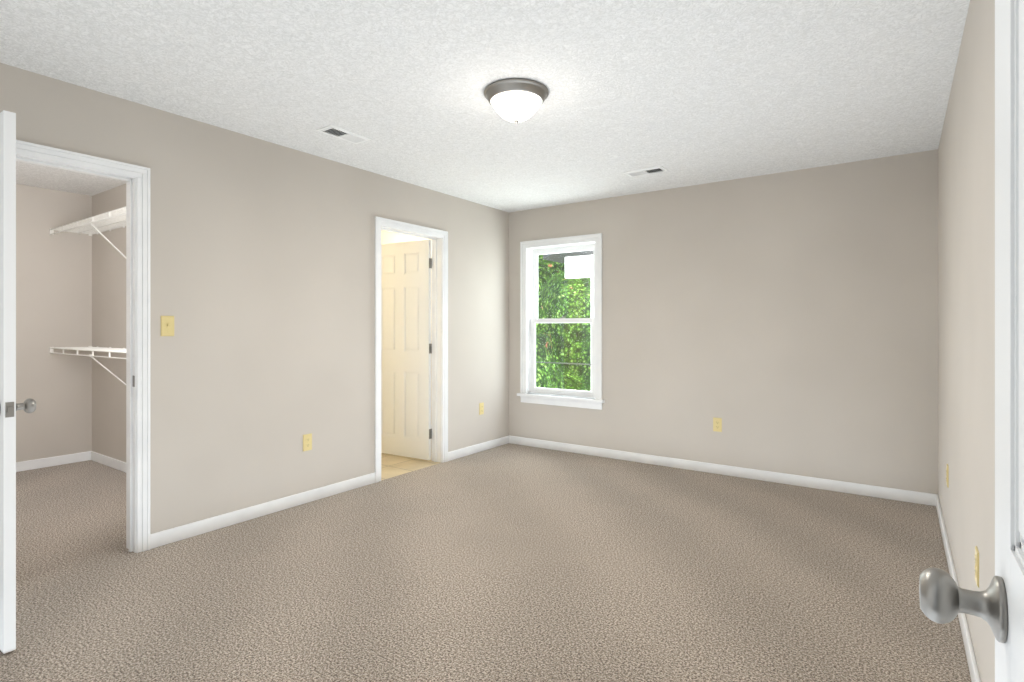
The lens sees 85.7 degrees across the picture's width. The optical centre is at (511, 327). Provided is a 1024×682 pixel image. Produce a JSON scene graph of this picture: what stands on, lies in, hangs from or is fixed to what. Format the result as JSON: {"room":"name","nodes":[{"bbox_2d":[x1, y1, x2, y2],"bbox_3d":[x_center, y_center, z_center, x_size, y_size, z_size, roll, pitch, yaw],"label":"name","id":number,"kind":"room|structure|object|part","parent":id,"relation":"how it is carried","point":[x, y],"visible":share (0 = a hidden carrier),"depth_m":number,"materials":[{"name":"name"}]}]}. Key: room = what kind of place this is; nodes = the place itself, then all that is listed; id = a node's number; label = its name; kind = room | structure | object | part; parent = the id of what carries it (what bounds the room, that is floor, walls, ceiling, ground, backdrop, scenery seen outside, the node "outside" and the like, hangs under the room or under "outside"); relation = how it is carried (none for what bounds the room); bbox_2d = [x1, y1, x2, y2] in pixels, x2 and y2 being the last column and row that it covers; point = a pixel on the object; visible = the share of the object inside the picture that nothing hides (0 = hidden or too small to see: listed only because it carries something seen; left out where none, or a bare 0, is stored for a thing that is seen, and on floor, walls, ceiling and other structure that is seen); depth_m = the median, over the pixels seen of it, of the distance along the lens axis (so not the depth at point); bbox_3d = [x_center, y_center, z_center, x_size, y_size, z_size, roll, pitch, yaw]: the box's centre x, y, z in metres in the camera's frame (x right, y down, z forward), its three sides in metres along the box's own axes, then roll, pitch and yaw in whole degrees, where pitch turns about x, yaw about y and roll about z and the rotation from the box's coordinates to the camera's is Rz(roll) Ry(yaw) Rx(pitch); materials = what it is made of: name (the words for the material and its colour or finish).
{"room":"empty bedroom","nodes":[
{"label":"empty bedroom","id":0,"kind":"room"},
{"bbox_2d":[16,184,91,461],"bbox_3d":[-4.437,0.000,4.426,0.120,2.440,1.680,0,0,35],"label":"wall","id":1,"kind":"structure","parent":0,"point":[70,289],"depth_m":4.87,"materials":[{"name":"paint"}]},
{"bbox_2d":[16,452,87,471],"bbox_3d":[-4.382,1.179,4.388,0.013,0.082,1.680,0,0,35],"label":"baseboard","id":2,"kind":"structure","parent":1,"relation":"attached to","point":[83,456],"depth_m":4.85,"materials":[{"name":"white wood"}]},
{"bbox_2d":[92,184,125,461],"bbox_3d":[-2.834,0.000,4.437,2.730,2.440,0.120,0,0,35],"label":"wall","id":3,"kind":"structure","parent":0,"point":[108,265],"depth_m":4.87,"materials":[{"name":"paint"}]},
{"bbox_2d":[50,346,125,384],"bbox_3d":[-2.909,0.357,4.225,2.614,0.379,0.310,0,0,35],"label":"closet shelf","id":4,"kind":"object","parent":3,"relation":"attached to","point":[105,349],"visible":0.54,"depth_m":4.45,"materials":[{"name":"white metal"}]},
{"bbox_2d":[50,206,125,258],"bbox_3d":[-2.909,-0.682,4.225,2.614,0.379,0.310,0,0,35],"label":"closet shelf","id":5,"kind":"object","parent":3,"relation":"attached to","point":[91,231],"visible":0.44,"depth_m":4.56,"materials":[{"name":"white metal"}]},
{"bbox_2d":[88,451,125,472],"bbox_3d":[-2.824,1.179,4.347,2.610,0.082,0.013,0,0,35],"label":"baseboard","id":6,"kind":"structure","parent":3,"relation":"attached to","point":[105,460],"depth_m":4.86,"materials":[{"name":"white wood"}]},
{"bbox_2d":[0,63,508,533],"bbox_3d":[-1.804,0.000,3.425,0.120,2.440,6.290,0,0,35],"label":"wall","id":7,"kind":"structure","parent":0,"point":[262,282],"depth_m":3.59,"materials":[{"name":"paint"}]},
{"bbox_2d":[0,110,36,653],"bbox_3d":[-2.144,0.201,2.247,0.682,2.014,0.182,0,0,35],"label":"closet door","id":8,"kind":"structure","parent":7,"relation":"in","point":[9,406],"depth_m":2.06,"materials":[{"name":"white wood"}]},
{"bbox_2d":[16,140,149,552],"bbox_3d":[-2.281,0.172,2.746,0.158,2.097,0.804,0,0,35],"label":"door frame","id":9,"kind":"structure","parent":7,"relation":"attached to","point":[136,178],"depth_m":3.00,"materials":[{"name":"white wood"}]},
{"bbox_2d":[161,316,173,335],"bbox_3d":[-1.939,-0.010,3.111,0.020,0.115,0.070,0,0,35],"label":"light switch","id":10,"kind":"object","parent":7,"relation":"attached to","point":[167,325],"visible":1,"depth_m":3.11,"materials":[{"name":"yellow plastic"}]},
{"bbox_2d":[150,472,374,548],"bbox_3d":[-1.536,1.179,3.689,0.013,0.082,1.596,0,0,35],"label":"baseboard","id":11,"kind":"structure","parent":7,"relation":"attached to","point":[174,534],"depth_m":3.51,"materials":[{"name":"white wood"}]},
{"bbox_2d":[303,433,311,450],"bbox_3d":[-1.427,0.800,3.850,0.008,0.115,0.070,0,0,35],"label":"electrical outlet","id":12,"kind":"object","parent":7,"relation":"attached to","point":[307,442],"visible":1,"depth_m":3.85,"materials":[{"name":"yellow plastic"}]},
{"bbox_2d":[381,239,431,459],"bbox_3d":[-1.051,0.201,5.221,0.722,2.014,0.182,0,0,31],"label":"door","id":13,"kind":"structure","parent":7,"relation":"in","point":[406,352],"depth_m":5.17,"materials":[{"name":"white wood"}]},
{"bbox_2d":[375,216,447,482],"bbox_3d":[-0.889,0.172,4.726,0.158,2.097,0.844,0,0,35],"label":"door frame","id":14,"kind":"structure","parent":7,"relation":"attached to","point":[438,238],"depth_m":4.99,"materials":[{"name":"white wood"}]},
{"bbox_2d":[448,436,507,460],"bbox_3d":[-0.318,1.179,5.423,0.013,0.082,0.953,0,0,35],"label":"baseboard","id":15,"kind":"structure","parent":7,"relation":"attached to","point":[466,451],"depth_m":5.38,"materials":[{"name":"white wood"}]},
{"bbox_2d":[479,402,483,414],"bbox_3d":[-0.299,0.800,5.454,0.008,0.115,0.070,0,0,35],"label":"electrical outlet","id":16,"kind":"object","parent":7,"relation":"attached to","point":[481,408],"visible":1,"depth_m":5.45,"materials":[{"name":"yellow plastic"}]},
{"bbox_2d":[381,231,431,424],"bbox_3d":[-0.718,0.000,5.076,0.002,2.440,1.980,0,0,35],"label":"wall","id":17,"kind":"structure","parent":0,"point":[387,237],"depth_m":4.76,"materials":[{"name":"beige paint"}]},
{"bbox_2d":[381,439,439,480],"bbox_3d":[-1.895,1.250,5.799,3.000,0.060,2.510,0,0,35],"label":"floor","id":18,"kind":"structure","parent":0,"point":[393,465],"depth_m":4.92,"materials":[{"name":"beige tile"}]},
{"bbox_2d":[0,0,969,230],"bbox_3d":[-1.494,-1.270,3.134,6.720,0.100,6.410,0,0,35],"label":"ceiling","id":19,"kind":"structure","parent":0,"point":[684,93],"depth_m":2.70,"materials":[{"name":"white paint"}]},
{"bbox_2d":[316,125,371,143],"bbox_3d":[-1.056,-1.215,3.480,0.150,0.011,0.305,0,0,35],"label":"ceiling vent","id":20,"kind":"object","parent":19,"relation":"in","point":[342,133],"visible":1,"depth_m":3.46,"materials":[{"name":"white metal"}]},
{"bbox_2d":[484,78,548,123],"bbox_3d":[0.022,-1.139,2.857,0.336,0.163,0.336,0,0,35],"label":"flush-mount light","id":21,"kind":"object","parent":19,"relation":"attached to","point":[516,100],"visible":1,"depth_m":2.77,"materials":[{"name":"white glass"}]},
{"bbox_3d":[0.022,-1.123,2.857,0.268,0.100,0.268,0,0,35],"label":"lamp shade","id":22,"kind":"part","parent":21,"relation":"part of","materials":[{"name":"white glass"}]},
{"bbox_2d":[624,166,667,176],"bbox_3d":[1.044,-1.215,4.302,0.305,0.011,0.150,0,0,35],"label":"ceiling vent","id":23,"kind":"object","parent":19,"relation":"in","point":[647,171],"visible":1,"depth_m":4.30,"materials":[{"name":"white metal"}]},
{"bbox_2d":[0,443,970,681],"bbox_3d":[-1.433,1.250,3.091,6.570,0.060,6.410,0,0,35],"label":"floor","id":24,"kind":"structure","parent":0,"point":[509,562],"depth_m":2.63,"materials":[{"name":"beige carpet"}]},
{"bbox_2d":[509,149,937,493],"bbox_3d":[0.305,0.000,5.695,6.720,2.440,0.150,0,0,35],"label":"wall","id":25,"kind":"structure","parent":0,"point":[785,322],"depth_m":4.38,"materials":[{"name":"paint"}]},
{"bbox_2d":[517,233,604,409],"bbox_3d":[0.516,-0.059,5.544,0.980,1.669,0.235,0,0,35],"label":"window","id":26,"kind":"structure","parent":25,"relation":"in","point":[530,253],"depth_m":5.56,"materials":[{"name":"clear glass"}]},
{"bbox_3d":[0.520,-0.072,5.548,0.700,1.405,0.048,0,0,35],"label":"glass","id":27,"kind":"part","parent":26,"relation":"part of","materials":[{"name":"clear glass"}]},
{"bbox_2d":[713,417,721,431],"bbox_3d":[1.716,0.810,4.607,0.070,0.115,0.008,0,0,35],"label":"electrical outlet","id":28,"kind":"object","parent":25,"relation":"attached to","point":[717,424],"visible":1,"depth_m":4.60,"materials":[{"name":"yellow plastic"}]},
{"bbox_2d":[508,435,931,505],"bbox_3d":[1.424,1.179,4.809,3.570,0.082,0.013,0,0,35],"label":"baseboard","id":29,"kind":"structure","parent":25,"relation":"attached to","point":[791,479],"depth_m":4.48,"materials":[{"name":"white wood"}]},
{"bbox_2d":[938,0,994,681],"bbox_3d":[1.240,0.000,1.286,0.120,2.440,6.290,0,0,35],"label":"wall","id":30,"kind":"structure","parent":0,"point":[966,300],"depth_m":2.04,"materials":[{"name":"paint"}]},
{"bbox_2d":[946,464,948,487],"bbox_3d":[2.358,0.800,2.988,0.008,0.115,0.070,0,0,35],"label":"electrical outlet","id":31,"kind":"object","parent":30,"relation":"attached to","point":[947,474],"visible":1,"depth_m":2.96,"materials":[{"name":"yellow plastic"}]},
{"bbox_2d":[932,494,980,681],"bbox_3d":[1.553,1.179,1.848,0.013,0.082,4.710,0,0,35],"label":"baseboard","id":32,"kind":"structure","parent":30,"relation":"attached to","point":[972,664],"depth_m":2.20,"materials":[{"name":"white wood"}]},
{"bbox_2d":[919,0,1023,681],"bbox_3d":[0.353,0.201,0.312,0.182,2.014,0.822,0,0,35],"label":"entry door","id":33,"kind":"structure","parent":30,"relation":"in","point":[997,605],"depth_m":0.57,"materials":[{"name":"white wood"}]},
{"bbox_2d":[975,546,978,587],"bbox_3d":[1.558,0.800,1.850,0.008,0.115,0.070,0,0,35],"label":"electrical outlet","id":34,"kind":"object","parent":30,"relation":"attached to","point":[976,565],"visible":1,"depth_m":1.84,"materials":[{"name":"yellow plastic"}]},
{"label":"outside","id":35,"kind":"structure","parent":0,"visible":0},
{"bbox_2d":[536,250,592,390],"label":"view outside window","id":36,"kind":"object","parent":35,"point":[566,256],"depth_m":8.92,"materials":[{"name":"green plant"}]}
]}

